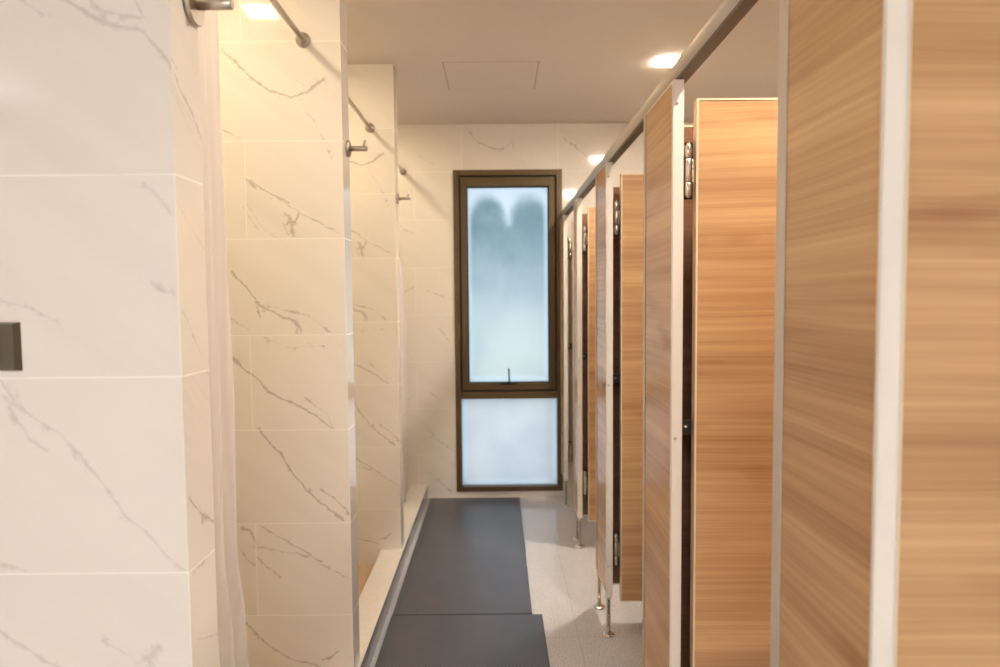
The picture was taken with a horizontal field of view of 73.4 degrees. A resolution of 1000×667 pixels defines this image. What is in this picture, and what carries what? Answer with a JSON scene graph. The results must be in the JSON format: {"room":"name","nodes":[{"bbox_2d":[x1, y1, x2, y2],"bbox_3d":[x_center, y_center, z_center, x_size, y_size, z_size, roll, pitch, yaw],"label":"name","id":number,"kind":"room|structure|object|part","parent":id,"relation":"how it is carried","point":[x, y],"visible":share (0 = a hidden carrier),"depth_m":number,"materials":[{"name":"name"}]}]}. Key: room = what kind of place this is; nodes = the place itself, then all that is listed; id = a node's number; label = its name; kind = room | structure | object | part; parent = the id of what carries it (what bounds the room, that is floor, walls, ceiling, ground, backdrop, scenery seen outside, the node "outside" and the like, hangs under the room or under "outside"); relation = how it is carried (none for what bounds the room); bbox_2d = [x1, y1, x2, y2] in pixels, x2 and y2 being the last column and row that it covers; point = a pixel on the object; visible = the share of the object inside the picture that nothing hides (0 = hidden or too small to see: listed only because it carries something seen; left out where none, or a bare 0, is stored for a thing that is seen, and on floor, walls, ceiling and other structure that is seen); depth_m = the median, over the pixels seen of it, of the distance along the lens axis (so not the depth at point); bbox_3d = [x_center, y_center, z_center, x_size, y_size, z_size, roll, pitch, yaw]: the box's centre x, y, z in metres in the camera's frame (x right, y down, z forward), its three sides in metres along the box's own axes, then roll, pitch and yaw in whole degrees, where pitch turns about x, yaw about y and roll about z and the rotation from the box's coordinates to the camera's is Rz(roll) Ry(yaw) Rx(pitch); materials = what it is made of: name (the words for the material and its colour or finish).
{"room":"public restroom","nodes":[
{"label":"public restroom","id":0,"kind":"room"},
{"bbox_2d":[0,0,218,666],"bbox_3d":[-1.033,0.066,1.133,1.040,2.561,0.102,-1,3,0],"label":"wall","id":1,"kind":"structure","parent":0,"point":[107,534],"depth_m":1.08,"materials":[{"name":"stone"}]},
{"bbox_2d":[0,322,22,370],"bbox_3d":[-0.828,0.022,1.073,0.117,0.078,0.012,-1,3,0],"label":"light switch","id":2,"kind":"object","parent":1,"relation":"attached to","point":[10,332],"visible":1,"depth_m":1.07,"materials":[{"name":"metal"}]},
{"bbox_2d":[183,0,233,26],"bbox_3d":[-0.484,-0.553,1.129,0.069,0.068,0.068,-1,3,0],"label":"robe hook","id":3,"kind":"object","parent":1,"relation":"attached to","point":[194,9],"visible":1,"depth_m":1.12,"materials":[{"name":"metal"}]},
{"bbox_2d":[218,0,359,666],"bbox_3d":[-1.038,0.000,2.314,1.040,2.561,0.102,-1,3,0],"label":"wall","id":4,"kind":"structure","parent":0,"point":[285,116],"depth_m":2.26,"materials":[{"name":"stone"}]},
{"bbox_2d":[269,0,310,47],"bbox_3d":[-0.646,-0.936,1.671,0.048,0.048,1.080,-1,3,0],"label":"shower rod","id":5,"kind":"object","parent":4,"relation":"attached to","point":[302,39],"visible":1,"depth_m":2.10,"materials":[{"name":"metal"}]},
{"bbox_2d":[198,10,248,666],"bbox_3d":[-0.641,0.146,1.427,0.066,2.161,0.463,-1,3,-2],"label":"shower curtain","id":6,"kind":"object","parent":5,"relation":"hanging from","point":[231,618],"visible":0.39,"depth_m":1.53,"materials":[{"name":"white fabric"}]},
{"bbox_2d":[346,140,367,156],"bbox_3d":[-0.489,-0.635,2.301,0.069,0.058,0.056,-1,3,0],"label":"robe hook","id":7,"kind":"object","parent":4,"relation":"attached to","point":[349,148],"visible":1,"depth_m":2.29,"materials":[{"name":"metal"}]},
{"bbox_2d":[347,64,403,564],"bbox_3d":[-1.042,-0.065,3.467,1.040,2.561,0.102,-1,3,0],"label":"wall","id":8,"kind":"structure","parent":0,"point":[371,87],"depth_m":3.42,"materials":[{"name":"stone"}]},
{"bbox_2d":[348,96,374,132],"bbox_3d":[-0.650,-1.001,2.838,0.048,0.048,1.052,-1,3,0],"label":"shower rod","id":9,"kind":"object","parent":8,"relation":"attached to","point":[369,127],"visible":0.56,"depth_m":3.16,"materials":[{"name":"metal"}]},
{"bbox_2d":[396,192,410,203],"bbox_3d":[-0.493,-0.694,3.440,0.069,0.058,0.056,-1,3,0],"label":"robe hook","id":10,"kind":"object","parent":8,"relation":"attached to","point":[398,198],"visible":1,"depth_m":3.43,"materials":[{"name":"metal"}]},
{"bbox_2d":[358,497,641,666],"bbox_3d":[0.208,1.374,1.257,3.700,0.112,7.156,-1,3,0],"label":"floor","id":11,"kind":"structure","parent":0,"point":[562,577],"depth_m":3.15,"materials":[{"name":"beige tile"}]},
{"bbox_2d":[357,485,427,666],"bbox_3d":[-0.555,1.196,2.963,0.116,0.092,3.424,-1,3,0],"label":"shower curb","id":12,"kind":"object","parent":11,"relation":"on","point":[376,597],"visible":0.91,"depth_m":3.09,"materials":[{"name":"stone"}]},
{"bbox_2d":[392,497,531,615],"bbox_3d":[-0.168,1.188,3.795,0.616,0.009,1.703,-1,3,0],"label":"rubber mat","id":13,"kind":"object","parent":11,"relation":"on","point":[468,557],"visible":1,"depth_m":3.51,"materials":[{"name":"grey rubber"}]},
{"bbox_2d":[375,614,549,666],"bbox_3d":[-0.139,1.305,1.681,0.661,0.010,2.513,-1,3,0],"label":"rubber mat","id":14,"kind":"object","parent":11,"relation":"on","point":[502,640],"visible":1,"depth_m":2.70,"materials":[{"name":"grey rubber"}]},
{"bbox_2d":[560,215,571,506],"bbox_3d":[0.438,0.184,4.507,0.064,1.923,0.212,-1,3,0],"label":"partition","id":15,"kind":"object","parent":11,"relation":"on","point":[565,345],"visible":1,"depth_m":4.43,"materials":[{"name":"laminate"}]},
{"bbox_3d":[0.431,0.098,4.500,0.022,1.748,0.198,-1,3,0],"label":"panel","id":16,"kind":"part","parent":15,"relation":"part of","materials":[{"name":"laminate"}]},
{"bbox_2d":[568,222,573,483],"bbox_3d":[0.725,0.134,4.412,0.550,1.727,0.047,-1,3,0],"label":"door","id":17,"kind":"structure","parent":15,"relation":"attached to","point":[570,240],"depth_m":4.40,"materials":[{"name":"laminate"}]},
{"bbox_3d":[0.739,0.133,4.422,0.520,1.725,0.026,-1,3,0],"label":"panel","id":18,"kind":"part","parent":17,"relation":"part of","materials":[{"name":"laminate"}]},
{"bbox_2d":[573,198,586,548],"bbox_3d":[0.441,0.227,3.739,0.064,1.923,0.164,-1,3,0],"label":"partition","id":19,"kind":"object","parent":11,"relation":"on","point":[579,356],"visible":1,"depth_m":3.69,"materials":[{"name":"laminate"}]},
{"bbox_3d":[0.434,0.141,3.732,0.022,1.748,0.148,-1,3,0],"label":"panel","id":20,"kind":"part","parent":19,"relation":"part of","materials":[{"name":"laminate"}]},
{"bbox_2d":[582,206,595,521],"bbox_3d":[0.768,0.175,3.667,0.630,1.727,0.047,-1,3,0],"label":"door","id":21,"kind":"structure","parent":19,"relation":"attached to","point":[588,232],"depth_m":3.66,"materials":[{"name":"laminate"}]},
{"bbox_3d":[0.782,0.174,3.676,0.600,1.725,0.026,-1,3,0],"label":"panel","id":22,"kind":"part","parent":21,"relation":"part of","materials":[{"name":"laminate"}]},
{"bbox_2d":[582,213,587,515],"bbox_3d":[1.194,0.256,3.744,1.492,1.851,0.052,-1,3,0],"label":"divider","id":23,"kind":"object","parent":11,"relation":"on","point":[584,215],"visible":0.14,"depth_m":3.73,"materials":[{"name":"laminate"}]},
{"bbox_2d":[594,162,618,637],"bbox_3d":[0.444,0.277,2.837,0.064,1.923,0.301,-1,3,0],"label":"partition","id":24,"kind":"object","parent":11,"relation":"on","point":[605,377],"visible":1,"depth_m":2.75,"materials":[{"name":"laminate"}]},
{"bbox_3d":[0.438,0.191,2.828,0.022,1.748,0.280,-1,3,0],"label":"panel","id":25,"kind":"part","parent":24,"relation":"part of","materials":[{"name":"laminate"}]},
{"bbox_2d":[613,173,643,600],"bbox_3d":[0.771,0.229,2.696,0.630,1.727,0.047,-1,3,0],"label":"door","id":26,"kind":"structure","parent":24,"relation":"attached to","point":[627,542],"depth_m":2.69,"materials":[{"name":"laminate"}]},
{"bbox_2d":[613,186,619,583],"bbox_3d":[1.198,0.306,2.846,1.492,1.851,0.052,-1,3,0],"label":"divider","id":27,"kind":"object","parent":11,"relation":"on","point":[616,189],"visible":0.02,"depth_m":2.83,"materials":[{"name":"laminate"}]},
{"bbox_2d":[642,79,691,666],"bbox_3d":[0.448,0.332,1.848,0.064,1.923,0.332,-1,3,0],"label":"partition","id":28,"kind":"object","parent":11,"relation":"on","point":[664,426],"visible":1,"depth_m":1.77,"materials":[{"name":"laminate"}]},
{"bbox_3d":[0.441,0.246,1.841,0.022,1.748,0.316,-1,3,0],"label":"panel","id":29,"kind":"part","parent":28,"relation":"part of","materials":[{"name":"laminate"}]},
{"bbox_2d":[684,98,777,666],"bbox_3d":[0.775,0.285,1.692,0.630,1.727,0.047,-1,3,0],"label":"door","id":30,"kind":"structure","parent":28,"relation":"attached to","point":[730,162],"depth_m":1.68,"materials":[{"name":"laminate"}]},
{"bbox_2d":[681,125,692,666],"bbox_3d":[1.201,0.361,1.857,1.492,1.851,0.052,-1,3,0],"label":"divider","id":31,"kind":"object","parent":11,"relation":"on","point":[688,129],"visible":0.02,"depth_m":1.83,"materials":[{"name":"laminate"}]},
{"bbox_2d":[770,0,909,666],"bbox_3d":[0.446,0.384,0.925,0.052,1.923,0.284,-1,3,0],"label":"partition","id":32,"kind":"object","parent":11,"relation":"on","point":[843,65],"visible":1,"depth_m":0.86,"materials":[{"name":"laminate"}]},
{"bbox_2d":[894,0,999,666],"bbox_3d":[1.205,0.382,0.805,1.489,1.926,0.052,-1,3,0],"label":"door","id":33,"kind":"structure","parent":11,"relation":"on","point":[947,603],"depth_m":0.77,"materials":[{"name":"laminate"}]},
{"bbox_2d":[397,122,693,497],"bbox_3d":[0.184,-0.143,4.681,3.700,2.561,0.150,-1,3,0],"label":"wall","id":34,"kind":"structure","parent":0,"point":[429,154],"depth_m":4.57,"materials":[{"name":"stone"}]},
{"bbox_2d":[398,163,406,174],"bbox_3d":[-0.654,-1.066,4.008,0.048,0.048,1.085,-1,3,0],"label":"shower rod","id":35,"kind":"object","parent":34,"relation":"attached to","point":[402,171],"visible":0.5,"depth_m":4.53,"materials":[{"name":"metal"}]},
{"bbox_2d":[399,258,407,502],"bbox_3d":[-0.597,-0.041,3.695,0.148,2.041,0.338,-1,3,0],"label":"shower curtain","id":36,"kind":"object","parent":35,"relation":"hanging from","point":[402,305],"visible":0.15,"depth_m":3.80,"materials":[{"name":"white fabric"}]},
{"bbox_2d":[453,169,562,491],"bbox_3d":[0.060,-0.009,4.644,0.739,2.209,0.118,-1,3,0],"label":"window","id":37,"kind":"structure","parent":34,"relation":"in","point":[506,223],"depth_m":4.63,"materials":[{"name":"glass"}]},
{"bbox_3d":[0.057,-0.338,4.626,0.641,1.452,0.058,-1,3,0],"label":"sash","id":38,"kind":"part","parent":37,"relation":"part of","materials":[{"name":"brown metal"}]},
{"bbox_3d":[0.057,-0.331,4.628,0.549,1.334,0.006,-1,3,0],"label":"glass","id":39,"kind":"part","parent":37,"relation":"part of","materials":[{"name":"glass"}]},
{"bbox_3d":[0.062,0.294,4.617,0.124,0.113,0.030,-1,3,0],"label":"handle","id":40,"kind":"part","parent":37,"relation":"part of","materials":[{"name":"black plastic"}]},
{"bbox_3d":[0.066,0.753,4.699,0.663,0.614,0.006,-1,3,0],"label":"glass","id":41,"kind":"part","parent":37,"relation":"part of","materials":[{"name":"glass"}]},
{"bbox_2d":[561,0,757,215],"bbox_3d":[0.445,-0.705,2.639,0.064,0.064,3.864,-1,3,0],"label":"headrail","id":42,"kind":"object","parent":34,"relation":"attached to","point":[728,13],"visible":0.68,"depth_m":1.56,"materials":[{"name":"silver metal"}]},
{"bbox_2d":[346,0,778,124],"bbox_3d":[0.185,-1.276,1.109,3.700,0.100,7.156,-1,3,0],"label":"ceiling","id":43,"kind":"structure","parent":0,"point":[597,58],"depth_m":3.19,"materials":[{"name":"paint"}]},
{"bbox_2d":[442,61,539,89],"bbox_3d":[-0.046,-1.360,3.550,0.483,0.001,0.444,-1,3,0],"label":"ceiling hatch","id":44,"kind":"object","parent":43,"relation":"attached to","point":[459,75],"visible":1,"depth_m":3.53,"materials":[{"name":"paint"}]},
{"bbox_2d":[652,57,678,67],"bbox_3d":[0.843,-1.353,3.348,0.135,0.008,0.135,-1,3,0],"label":"recessed light","id":45,"kind":"object","parent":43,"relation":"in","point":[663,62],"visible":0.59,"depth_m":3.35,"materials":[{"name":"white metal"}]},
{"bbox_2d":[656,57,676,65],"bbox_3d":[0.843,-1.355,3.348,0.114,0.003,0.114,-1,3,0],"label":"diffuser","id":46,"kind":"object","parent":45,"relation":"attached to","point":[663,61],"depth_m":3.34,"materials":[{"name":"white plastic"}]}
]}

